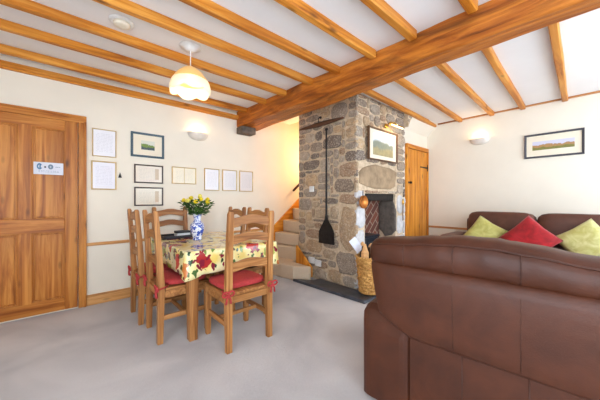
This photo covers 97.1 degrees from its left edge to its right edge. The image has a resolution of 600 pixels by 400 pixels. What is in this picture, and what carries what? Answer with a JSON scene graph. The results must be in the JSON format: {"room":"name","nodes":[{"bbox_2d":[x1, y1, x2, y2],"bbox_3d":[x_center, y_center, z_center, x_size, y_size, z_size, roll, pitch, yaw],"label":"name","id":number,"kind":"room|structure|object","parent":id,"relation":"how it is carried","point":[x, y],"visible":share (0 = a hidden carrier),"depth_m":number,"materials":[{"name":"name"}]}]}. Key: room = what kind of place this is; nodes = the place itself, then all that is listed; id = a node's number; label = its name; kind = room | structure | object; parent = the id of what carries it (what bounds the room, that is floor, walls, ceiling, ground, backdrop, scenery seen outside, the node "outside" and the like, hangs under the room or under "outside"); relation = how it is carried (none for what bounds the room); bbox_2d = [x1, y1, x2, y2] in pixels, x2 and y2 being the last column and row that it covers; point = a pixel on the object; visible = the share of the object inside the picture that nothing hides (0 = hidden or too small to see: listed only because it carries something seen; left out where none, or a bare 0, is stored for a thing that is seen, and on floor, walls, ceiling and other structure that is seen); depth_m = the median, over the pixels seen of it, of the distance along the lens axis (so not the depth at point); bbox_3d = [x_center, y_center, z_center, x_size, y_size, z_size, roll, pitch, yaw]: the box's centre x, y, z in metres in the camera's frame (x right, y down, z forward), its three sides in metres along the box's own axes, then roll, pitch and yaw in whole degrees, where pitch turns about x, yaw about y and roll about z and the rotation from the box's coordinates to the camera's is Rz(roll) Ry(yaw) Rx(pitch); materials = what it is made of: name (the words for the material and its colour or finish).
{"room":"traditional dwelling","nodes":[
{"label":"traditional dwelling","id":0,"kind":"room"},
{"bbox_2d":[0,54,298,323],"bbox_3d":[-1.279,-1.020,4.010,7.040,4.400,0.120,0,0,-42],"label":"wall","id":1,"kind":"structure","parent":0,"point":[272,154],"depth_m":3.38,"materials":[{"name":"paint"}]},
{"bbox_2d":[0,103,86,321],"bbox_3d":[-2.706,0.130,2.604,0.950,2.100,0.093,0,0,-42],"label":"door","id":2,"kind":"structure","parent":1,"relation":"in","point":[43,217],"depth_m":2.69,"materials":[{"name":"brown wood"}]},
{"bbox_2d":[33,162,62,174],"bbox_3d":[-2.582,-0.323,2.723,0.224,0.124,0.006,0,0,-42],"label":"notice","id":3,"kind":"object","parent":2,"relation":"attached to","point":[46,168],"visible":1,"depth_m":2.72,"materials":[{"name":"paper"}]},
{"bbox_2d":[91,160,116,189],"bbox_3d":[-2.255,-0.282,3.051,0.235,0.328,0.020,0,0,-42],"label":"framed certificate","id":4,"kind":"object","parent":1,"relation":"attached to","point":[103,173],"visible":1,"depth_m":3.05,"materials":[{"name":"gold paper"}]},
{"bbox_2d":[92,128,115,157],"bbox_3d":[-2.252,-0.655,3.054,0.225,0.315,0.020,0,0,-42],"label":"framed certificate","id":5,"kind":"object","parent":1,"relation":"attached to","point":[103,141],"visible":1,"depth_m":3.05,"materials":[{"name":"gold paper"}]},
{"bbox_2d":[0,60,238,119],"bbox_3d":[-2.325,-1.290,2.970,3.855,0.070,0.050,0,0,-42],"label":"wall plate","id":6,"kind":"object","parent":1,"relation":"attached to","point":[6,65],"visible":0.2,"depth_m":3.03,"materials":[{"name":"brown wood"}]},
{"bbox_2d":[131,131,163,158],"bbox_3d":[-1.919,-0.688,3.348,0.372,0.305,0.020,0,0,-42],"label":"framed picture","id":7,"kind":"object","parent":1,"relation":"attached to","point":[147,145],"visible":1,"depth_m":3.35},
{"bbox_2d":[141,140,154,150],"bbox_3d":[-1.921,-0.688,3.350,0.150,0.113,0.001,0,0,-42],"label":"print","id":8,"kind":"object","parent":7,"relation":"attached to","point":[146,145],"depth_m":3.35},
{"bbox_2d":[87,276,208,305],"bbox_3d":[-1.458,1.121,3.755,2.445,0.118,0.024,0,0,-42],"label":"baseboard","id":9,"kind":"structure","parent":1,"relation":"attached to","point":[103,297],"depth_m":3.08,"materials":[{"name":"brown wood"}]},
{"bbox_2d":[134,187,162,205],"bbox_3d":[-1.910,-0.044,3.356,0.325,0.235,0.020,0,0,-42],"label":"framed certificate","id":10,"kind":"object","parent":1,"relation":"attached to","point":[143,196],"visible":1,"depth_m":3.35,"materials":[{"name":"white paper"}]},
{"bbox_2d":[134,164,162,183],"bbox_3d":[-1.910,-0.328,3.356,0.325,0.232,0.020,0,0,-42],"label":"framed certificate","id":11,"kind":"object","parent":1,"relation":"attached to","point":[143,173],"visible":1,"depth_m":3.35,"materials":[{"name":"white paper"}]},
{"bbox_2d":[87,229,261,245],"bbox_3d":[-1.428,0.497,3.783,2.525,0.035,0.022,0,0,-42],"label":"trim","id":12,"kind":"structure","parent":1,"relation":"attached to","point":[237,231],"depth_m":3.11,"materials":[{"name":"brown wood"}]},
{"bbox_2d":[172,166,195,183],"bbox_3d":[-1.588,-0.334,3.641,0.320,0.228,0.020,0,0,-42],"label":"framed certificate","id":13,"kind":"object","parent":1,"relation":"attached to","point":[180,175],"visible":1,"depth_m":3.63,"materials":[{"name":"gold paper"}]},
{"bbox_2d":[187,131,207,140],"bbox_3d":[-1.420,-0.900,3.732,0.290,0.110,0.104,0,0,-42],"label":"wall light","id":14,"kind":"object","parent":1,"relation":"attached to","point":[199,136],"visible":1,"depth_m":3.70,"materials":[{"name":"white ceramic"}]},
{"bbox_2d":[204,168,219,190],"bbox_3d":[-1.296,-0.300,3.900,0.228,0.322,0.020,0,0,-42],"label":"framed certificate","id":15,"kind":"object","parent":1,"relation":"attached to","point":[211,176],"visible":1,"depth_m":3.90,"materials":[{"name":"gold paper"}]},
{"bbox_2d":[222,169,236,190],"bbox_3d":[-1.084,-0.302,4.088,0.240,0.322,0.020,0,0,-42],"label":"framed certificate","id":16,"kind":"object","parent":1,"relation":"attached to","point":[229,177],"visible":1,"depth_m":4.09,"materials":[{"name":"white paper"}]},
{"bbox_2d":[239,171,252,191],"bbox_3d":[-0.867,-0.300,4.279,0.245,0.330,0.020,0,0,-42],"label":"framed certificate","id":17,"kind":"object","parent":1,"relation":"attached to","point":[245,177],"visible":1,"depth_m":4.27,"materials":[{"name":"white paper"}]},
{"bbox_2d":[237,126,255,135],"bbox_3d":[-0.850,-1.088,4.189,0.250,0.105,0.175,0,0,-42],"label":"stone corbel","id":18,"kind":"object","parent":1,"relation":"attached to","point":[242,130],"visible":1,"depth_m":4.13,"materials":[{"name":"grey stone"}]},
{"bbox_2d":[0,273,375,399],"bbox_3d":[0.713,1.230,1.760,7.040,0.100,6.130,0,0,-42],"label":"floor","id":19,"kind":"structure","parent":0,"point":[314,350],"depth_m":2.02,"materials":[{"name":"carpet"}]},
{"bbox_2d":[127,209,185,324],"bbox_3d":[-1.500,0.635,2.779,0.470,1.090,0.430,0,0,-42],"label":"dining chair","id":20,"kind":"object","parent":19,"relation":"on","point":[134,215],"visible":0.66,"depth_m":2.57,"materials":[{"name":"brown wood"}]},
{"bbox_2d":[128,262,170,284],"bbox_3d":[-1.500,0.728,2.779,0.451,0.131,0.519,0,0,-42],"label":"seat cushion","id":21,"kind":"object","parent":20,"relation":"on","point":[164,265],"visible":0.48,"depth_m":2.65,"materials":[{"name":"red fabric"}]},
{"bbox_2d":[152,207,187,294],"bbox_3d":[-1.562,0.635,3.319,0.430,1.090,0.470,0,0,-42],"label":"dining chair","id":22,"kind":"object","parent":19,"relation":"on","point":[184,222],"visible":0.28,"depth_m":3.49,"materials":[{"name":"brown wood"}]},
{"bbox_2d":[142,210,208,344],"bbox_3d":[-1.138,0.635,2.438,0.470,1.090,0.430,0,0,-42],"label":"dining chair","id":23,"kind":"object","parent":19,"relation":"on","point":[157,258],"visible":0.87,"depth_m":2.26,"materials":[{"name":"brown wood"}]},
{"bbox_2d":[143,269,205,298],"bbox_3d":[-1.138,0.728,2.438,0.451,0.131,0.519,0,0,-42],"label":"seat cushion","id":24,"kind":"object","parent":23,"relation":"on","point":[171,277],"visible":0.59,"depth_m":2.29,"materials":[{"name":"red fabric"}]},
{"bbox_2d":[199,206,245,300],"bbox_3d":[-1.001,0.635,3.388,0.470,1.090,0.430,0,0,-42],"label":"dining chair","id":25,"kind":"object","parent":19,"relation":"on","point":[239,212],"visible":0.18,"depth_m":3.38,"materials":[{"name":"brown wood"}]},
{"bbox_2d":[186,266,272,341],"bbox_3d":[-0.983,0.807,2.906,0.890,0.745,1.185,0,0,-42],"label":"dining table","id":26,"kind":"object","parent":19,"relation":"on","point":[192,287],"visible":0.18,"depth_m":2.22,"materials":[{"name":"brown wood"}]},
{"bbox_2d":[151,231,278,281],"bbox_3d":[-0.983,0.547,2.906,0.957,0.239,1.253,0,0,-42],"label":"tablecloth","id":27,"kind":"object","parent":26,"relation":"on","point":[192,259],"visible":0.62,"depth_m":2.44,"materials":[{"name":"multicoloured fabric"}]},
{"bbox_2d":[161,232,192,239],"bbox_3d":[-1.400,0.411,3.061,0.380,0.030,0.260,0,0,-42],"label":"serving tray","id":28,"kind":"object","parent":27,"relation":"on","point":[163,236],"visible":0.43,"depth_m":2.96,"materials":[{"name":"black plastic"}]},
{"bbox_2d":[174,230,190,235],"bbox_3d":[-1.371,0.386,3.087,0.156,0.060,0.106,0,0,-42],"label":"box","id":29,"kind":"object","parent":28,"relation":"on","point":[178,232],"visible":0.84,"depth_m":3.05,"materials":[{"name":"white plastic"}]},
{"bbox_2d":[190,214,204,239],"bbox_3d":[-1.102,0.286,2.844,0.148,0.280,0.148,0,0,-42],"label":"vase","id":30,"kind":"object","parent":27,"relation":"on","point":[197,226],"visible":0.92,"depth_m":2.80,"materials":[{"name":"blue ceramic"}]},
{"bbox_2d":[178,194,214,214],"bbox_3d":[-1.101,0.076,2.841,0.380,0.281,0.372,0,0,-42],"label":"flower bouquet","id":31,"kind":"object","parent":30,"relation":"in","point":[199,210],"visible":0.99,"depth_m":2.78,"materials":[{"name":"green plant"}]},
{"bbox_2d":[204,210,273,354],"bbox_3d":[-0.532,0.635,2.312,0.430,1.090,0.470,0,0,-42],"label":"dining chair","id":32,"kind":"object","parent":19,"relation":"on","point":[245,293],"visible":0.84,"depth_m":2.18,"materials":[{"name":"brown wood"}]},
{"bbox_2d":[209,270,277,304],"bbox_3d":[-0.532,0.728,2.312,0.519,0.131,0.451,0,0,-42],"label":"seat cushion","id":33,"kind":"object","parent":32,"relation":"on","point":[241,278],"visible":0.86,"depth_m":2.25,"materials":[{"name":"red fabric"}]},
{"bbox_2d":[214,207,268,310],"bbox_3d":[-0.663,0.635,3.006,0.470,1.090,0.430,0,0,-42],"label":"dining chair","id":34,"kind":"object","parent":19,"relation":"on","point":[258,269],"visible":0.21,"depth_m":2.99,"materials":[{"name":"brown wood"}]},
{"bbox_2d":[273,199,312,279],"bbox_3d":[0.487,0.014,4.822,2.322,2.332,1.002,0,0,-42],"label":"staircase","id":35,"kind":"structure","parent":19,"relation":"on","point":[293,264],"depth_m":4.36,"materials":[{"name":"carpet"}]},
{"bbox_2d":[293,279,375,303],"bbox_3d":[0.970,1.160,3.974,1.780,0.040,1.226,0,0,-42],"label":"slate hearth","id":36,"kind":"object","parent":19,"relation":"on","point":[327,286],"visible":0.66,"depth_m":3.38,"materials":[{"name":"grey stone"}]},
{"bbox_2d":[355,253,375,294],"bbox_3d":[0.849,0.906,3.251,0.341,0.451,0.341,0,0,-42],"label":"wicker basket","id":37,"kind":"object","parent":36,"relation":"on","point":[364,267],"visible":0.52,"depth_m":3.14,"materials":[{"name":"brown wicker"}]},
{"bbox_2d":[349,237,361,253],"bbox_3d":[0.694,0.555,3.268,0.202,0.218,0.021,0,0,-23],"label":"paper sheet","id":38,"kind":"object","parent":37,"relation":"in","point":[354,242],"visible":0.86,"depth_m":3.27,"materials":[{"name":"white paper"}]},
{"bbox_2d":[361,244,368,258],"bbox_3d":[0.794,0.804,3.224,0.094,0.540,0.102,0,0,17],"label":"log","id":39,"kind":"object","parent":37,"relation":"in","point":[364,254],"visible":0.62,"depth_m":3.19,"materials":[{"name":"brown wood"}]},
{"bbox_2d":[365,233,379,248],"bbox_3d":[0.941,0.816,3.780,0.344,0.652,0.297,0,0,-42],"label":"wood stove","id":40,"kind":"object","parent":36,"relation":"on","point":[369,237],"visible":0.24,"depth_m":3.67,"materials":[{"name":"metal"}]},
{"bbox_2d":[364,235,599,399],"bbox_3d":[1.502,0.668,1.170,2.250,0.983,0.998,0,0,43],"label":"leather sofa","id":41,"kind":"object","parent":19,"relation":"on","point":[453,317],"visible":1,"depth_m":1.18,"materials":[{"name":"brown leather"}]},
{"bbox_2d":[440,211,599,250],"bbox_3d":[3.050,0.675,3.441,0.930,1.010,2.130,0,0,-42],"label":"leather sofa","id":42,"kind":"object","parent":19,"relation":"on","point":[555,223],"visible":0.23,"depth_m":3.48,"materials":[{"name":"brown leather"}]},
{"bbox_2d":[464,215,507,237],"bbox_3d":[2.656,0.490,3.820,0.222,0.526,0.533,0,0,-36],"label":"throw cushion","id":43,"kind":"object","parent":42,"relation":"on","point":[482,227],"visible":0.64,"depth_m":3.78,"materials":[{"name":"fabric"}]},
{"bbox_2d":[468,211,536,230],"bbox_3d":[2.930,0.380,3.872,0.264,0.420,0.793,0,0,-42],"label":"cushion","id":44,"kind":"object","parent":42,"relation":"on","point":[507,221],"depth_m":3.77,"materials":[{"name":"brown leather"}]},
{"bbox_2d":[499,215,562,246],"bbox_3d":[2.920,0.500,3.386,0.240,0.604,0.615,0,0,-25],"label":"throw cushion","id":45,"kind":"object","parent":42,"relation":"on","point":[528,230],"visible":0.63,"depth_m":3.34,"materials":[{"name":"red fabric"}]},
{"bbox_2d":[537,213,599,245],"bbox_3d":[3.463,0.380,3.269,0.264,0.420,0.793,0,0,-42],"label":"cushion","id":46,"kind":"object","parent":42,"relation":"on","point":[555,223],"depth_m":3.31,"materials":[{"name":"brown leather"}]},
{"bbox_2d":[557,219,599,255],"bbox_3d":[3.319,0.495,3.072,0.561,0.563,0.241,0,0,38],"label":"throw cushion","id":47,"kind":"object","parent":42,"relation":"on","point":[584,238],"visible":0.79,"depth_m":3.06,"materials":[{"name":"fabric"}]},
{"bbox_2d":[0,0,599,124],"bbox_3d":[0.713,-1.440,1.760,7.040,0.100,6.130,0,0,-42],"label":"ceiling","id":48,"kind":"structure","parent":0,"point":[527,59],"depth_m":2.43,"materials":[{"name":"paint"}]},
{"bbox_2d":[109,14,134,29],"bbox_3d":[-1.390,-1.372,2.068,0.170,0.036,0.170,0,0,-42],"label":"smoke detector","id":49,"kind":"object","parent":48,"relation":"attached to","point":[121,22],"visible":1,"depth_m":2.04,"materials":[{"name":"white plastic"}]},
{"bbox_2d":[0,43,246,112],"bbox_3d":[-2.186,-1.354,2.813,3.855,0.070,0.071,0,0,-42],"label":"joist","id":50,"kind":"object","parent":48,"relation":"attached to","point":[4,49],"visible":0.84,"depth_m":2.80,"materials":[{"name":"brown wood"}]},
{"bbox_2d":[0,18,265,104],"bbox_3d":[-1.861,-1.354,2.446,3.855,0.070,0.072,0,0,-42],"label":"joist","id":51,"kind":"object","parent":48,"relation":"attached to","point":[5,25],"visible":0.82,"depth_m":2.43,"materials":[{"name":"brown wood"}]},
{"bbox_2d":[0,0,286,96],"bbox_3d":[-1.589,-1.354,2.139,3.855,0.070,0.071,0,0,-42],"label":"joist","id":52,"kind":"object","parent":48,"relation":"attached to","point":[28,6],"visible":0.93,"depth_m":2.24,"materials":[{"name":"brown wood"}]},
{"bbox_2d":[169,41,210,100],"bbox_3d":[-0.994,-1.175,2.405,0.352,0.430,0.358,0,0,-42],"label":"pendant light","id":53,"kind":"object","parent":48,"relation":"hanging from","point":[189,77],"visible":1,"depth_m":2.36,"materials":[{"name":"white glass"}]},
{"bbox_2d":[92,0,312,84],"bbox_3d":[-1.288,-1.354,1.798,3.855,0.070,0.071,0,0,-42],"label":"joist","id":54,"kind":"object","parent":48,"relation":"attached to","point":[128,7],"visible":0.94,"depth_m":2.17,"materials":[{"name":"brown wood"}]},
{"bbox_2d":[179,0,339,74],"bbox_3d":[-1.039,-1.354,1.517,3.855,0.070,0.072,0,0,-42],"label":"joist","id":55,"kind":"object","parent":48,"relation":"attached to","point":[209,7],"visible":1,"depth_m":2.12,"materials":[{"name":"brown wood"}]},
{"bbox_2d":[274,0,375,59],"bbox_3d":[-0.761,-1.354,1.203,3.855,0.070,0.071,0,0,-42],"label":"joist","id":56,"kind":"object","parent":48,"relation":"attached to","point":[299,7],"visible":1,"depth_m":2.03,"materials":[{"name":"brown wood"}]},
{"bbox_2d":[360,0,416,41],"bbox_3d":[-0.509,-1.354,0.918,3.855,0.070,0.071,0,0,-42],"label":"joist","id":57,"kind":"object","parent":48,"relation":"attached to","point":[381,8],"visible":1,"depth_m":1.95,"materials":[{"name":"brown wood"}]},
{"bbox_2d":[363,89,436,126],"bbox_3d":[1.508,-1.359,3.946,2.644,0.060,0.067,0,0,-43],"label":"joist","id":58,"kind":"object","parent":48,"relation":"attached to","point":[371,93],"visible":0.82,"depth_m":3.82,"materials":[{"name":"brown wood"}]},
{"bbox_2d":[237,0,599,130],"bbox_3d":[1.104,-1.266,2.106,0.400,0.246,5.890,0,0,-42],"label":"ceiling beam","id":59,"kind":"structure","parent":48,"relation":"attached to","point":[495,22],"depth_m":2.19,"materials":[{"name":"brown wood"}]},
{"bbox_2d":[395,78,461,121],"bbox_3d":[1.787,-1.359,3.632,2.644,0.060,0.067,0,0,-43],"label":"joist","id":60,"kind":"object","parent":48,"relation":"attached to","point":[403,82],"visible":0.86,"depth_m":3.49,"materials":[{"name":"brown wood"}]},
{"bbox_2d":[436,63,493,115],"bbox_3d":[2.085,-1.359,3.295,2.644,0.059,0.067,0,0,-43],"label":"joist","id":61,"kind":"object","parent":48,"relation":"attached to","point":[445,68],"visible":0.85,"depth_m":3.13,"materials":[{"name":"brown wood"}]},
{"bbox_2d":[458,0,477,14],"bbox_3d":[-0.224,-1.354,0.597,3.855,0.070,0.071,0,0,-42],"label":"joist","id":62,"kind":"object","parent":48,"relation":"attached to","point":[470,6],"visible":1,"depth_m":1.81,"materials":[{"name":"brown wood"}]},
{"bbox_2d":[481,47,525,109],"bbox_3d":[2.337,-1.359,3.010,2.644,0.060,0.067,0,0,-43],"label":"joist","id":63,"kind":"object","parent":48,"relation":"attached to","point":[489,53],"visible":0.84,"depth_m":2.86,"materials":[{"name":"brown wood"}]},
{"bbox_2d":[548,22,567,101],"bbox_3d":[2.628,-1.359,2.681,2.644,0.059,0.067,0,0,-43],"label":"joist","id":64,"kind":"object","parent":48,"relation":"attached to","point":[554,30],"visible":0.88,"depth_m":2.48,"materials":[{"name":"brown wood"}]},
{"bbox_2d":[299,94,411,289],"bbox_3d":[0.895,-0.105,4.254,1.421,2.570,1.216,0,0,-42],"label":"wall","id":65,"kind":"structure","parent":0,"point":[350,172],"depth_m":3.77,"materials":[{"name":"stone"}]},
{"bbox_2d":[308,256,314,263],"bbox_3d":[0.171,0.905,3.991,0.028,0.090,0.120,0,0,-42],"label":"power socket","id":66,"kind":"object","parent":65,"relation":"attached to","point":[310,259],"visible":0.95,"depth_m":3.98,"materials":[{"name":"white plastic"}]},
{"bbox_2d":[309,186,313,191],"bbox_3d":[0.175,-0.165,3.987,0.028,0.088,0.088,0,0,-42],"label":"light switch","id":67,"kind":"object","parent":65,"relation":"attached to","point":[311,188],"visible":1,"depth_m":3.98,"materials":[{"name":"white plastic"}]},
{"bbox_2d":[315,259,320,266],"bbox_3d":[0.264,0.925,3.886,0.028,0.090,0.120,0,0,-42],"label":"power socket","id":68,"kind":"object","parent":65,"relation":"attached to","point":[317,262],"visible":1,"depth_m":3.87,"materials":[{"name":"white plastic"}]},
{"bbox_2d":[299,117,343,130],"bbox_3d":[0.284,-1.099,3.851,0.024,0.069,0.890,0,0,-42],"label":"bar","id":69,"kind":"object","parent":65,"relation":"attached to","point":[322,123],"visible":1,"depth_m":3.81,"materials":[{"name":"brown wood"}]},
{"bbox_2d":[319,128,333,244],"bbox_3d":[0.374,-0.199,3.749,0.028,1.638,0.295,0,0,-42],"label":"peel","id":70,"kind":"object","parent":65,"relation":"attached to","point":[326,233],"visible":1,"depth_m":3.74,"materials":[{"name":"black metal"}]},
{"bbox_2d":[359,191,367,207],"bbox_3d":[0.812,-0.006,3.405,0.168,0.230,0.034,0,0,-42],"label":"copper pan","id":71,"kind":"object","parent":65,"relation":"hanging from","point":[363,201],"visible":1,"depth_m":3.41,"materials":[{"name":"orange metal"}]},
{"bbox_2d":[368,125,397,163],"bbox_3d":[1.182,-0.765,3.741,0.740,0.440,0.035,0,0,-42],"label":"framed picture","id":72,"kind":"object","parent":65,"relation":"attached to","point":[382,144],"visible":1,"depth_m":3.73,"materials":[{"name":"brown paper"}]},
{"bbox_2d":[373,132,392,157],"bbox_3d":[1.179,-0.765,3.745,0.516,0.296,0.002,0,0,-42],"label":"print","id":73,"kind":"object","parent":72,"relation":"attached to","point":[382,143],"depth_m":3.73},
{"bbox_2d":[384,122,404,128],"bbox_3d":[1.351,-1.077,3.815,0.340,0.080,0.162,0,0,-42],"label":"picture light","id":74,"kind":"object","parent":65,"relation":"attached to","point":[394,124],"visible":1,"depth_m":3.78,"materials":[{"name":"gold metal"}]},
{"bbox_2d":[403,128,426,234],"bbox_3d":[1.960,-0.105,4.673,1.070,2.570,0.100,0,0,-42],"label":"wall","id":75,"kind":"structure","parent":0,"point":[410,137],"depth_m":4.62,"materials":[{"name":"paint"}]},
{"bbox_2d":[405,143,428,235],"bbox_3d":[2.080,0.117,4.666,0.830,2.125,0.068,0,0,-42],"label":"door","id":76,"kind":"structure","parent":75,"relation":"in","point":[416,157],"depth_m":4.63,"materials":[{"name":"brown wood"}]},
{"bbox_2d":[404,117,437,136],"bbox_3d":[2.121,-1.285,4.618,0.899,0.210,0.194,0,0,-42],"label":"ceiling","id":77,"kind":"structure","parent":75,"relation":"attached to","point":[416,126],"depth_m":4.63,"materials":[{"name":"paint"}]},
{"bbox_2d":[427,93,599,235],"bbox_3d":[3.343,-1.020,4.008,0.120,4.400,6.010,0,0,-42],"label":"wall","id":78,"kind":"structure","parent":0,"point":[465,178],"depth_m":4.05,"materials":[{"name":"paint"}]},
{"bbox_2d":[429,225,466,229],"bbox_3d":[3.794,0.492,3.392,0.022,0.035,4.250,0,0,-42],"label":"trim","id":79,"kind":"structure","parent":78,"relation":"attached to","point":[458,228],"depth_m":4.69,"materials":[{"name":"brown wood"}]},
{"bbox_2d":[470,137,490,144],"bbox_3d":[2.916,-0.960,4.317,0.104,0.110,0.290,0,0,-42],"label":"wall light","id":80,"kind":"object","parent":78,"relation":"attached to","point":[482,140],"visible":1,"depth_m":4.29,"materials":[{"name":"white ceramic"}]},
{"bbox_2d":[438,90,599,124],"bbox_3d":[3.857,-1.379,3.314,0.030,0.022,4.050,0,0,-42],"label":"trim","id":81,"kind":"structure","parent":78,"relation":"attached to","point":[594,92],"depth_m":3.87,"materials":[{"name":"brown wood"}]},
{"bbox_2d":[524,127,584,158],"bbox_3d":[3.522,-0.777,3.695,0.025,0.345,0.610,0,0,-42],"label":"framed picture","id":82,"kind":"object","parent":78,"relation":"attached to","point":[571,141],"visible":1,"depth_m":3.68},
{"bbox_2d":[532,137,574,150],"bbox_3d":[3.526,-0.777,3.698,0.001,0.123,0.428,0,0,-42],"label":"print","id":83,"kind":"object","parent":82,"relation":"attached to","point":[556,143],"depth_m":3.68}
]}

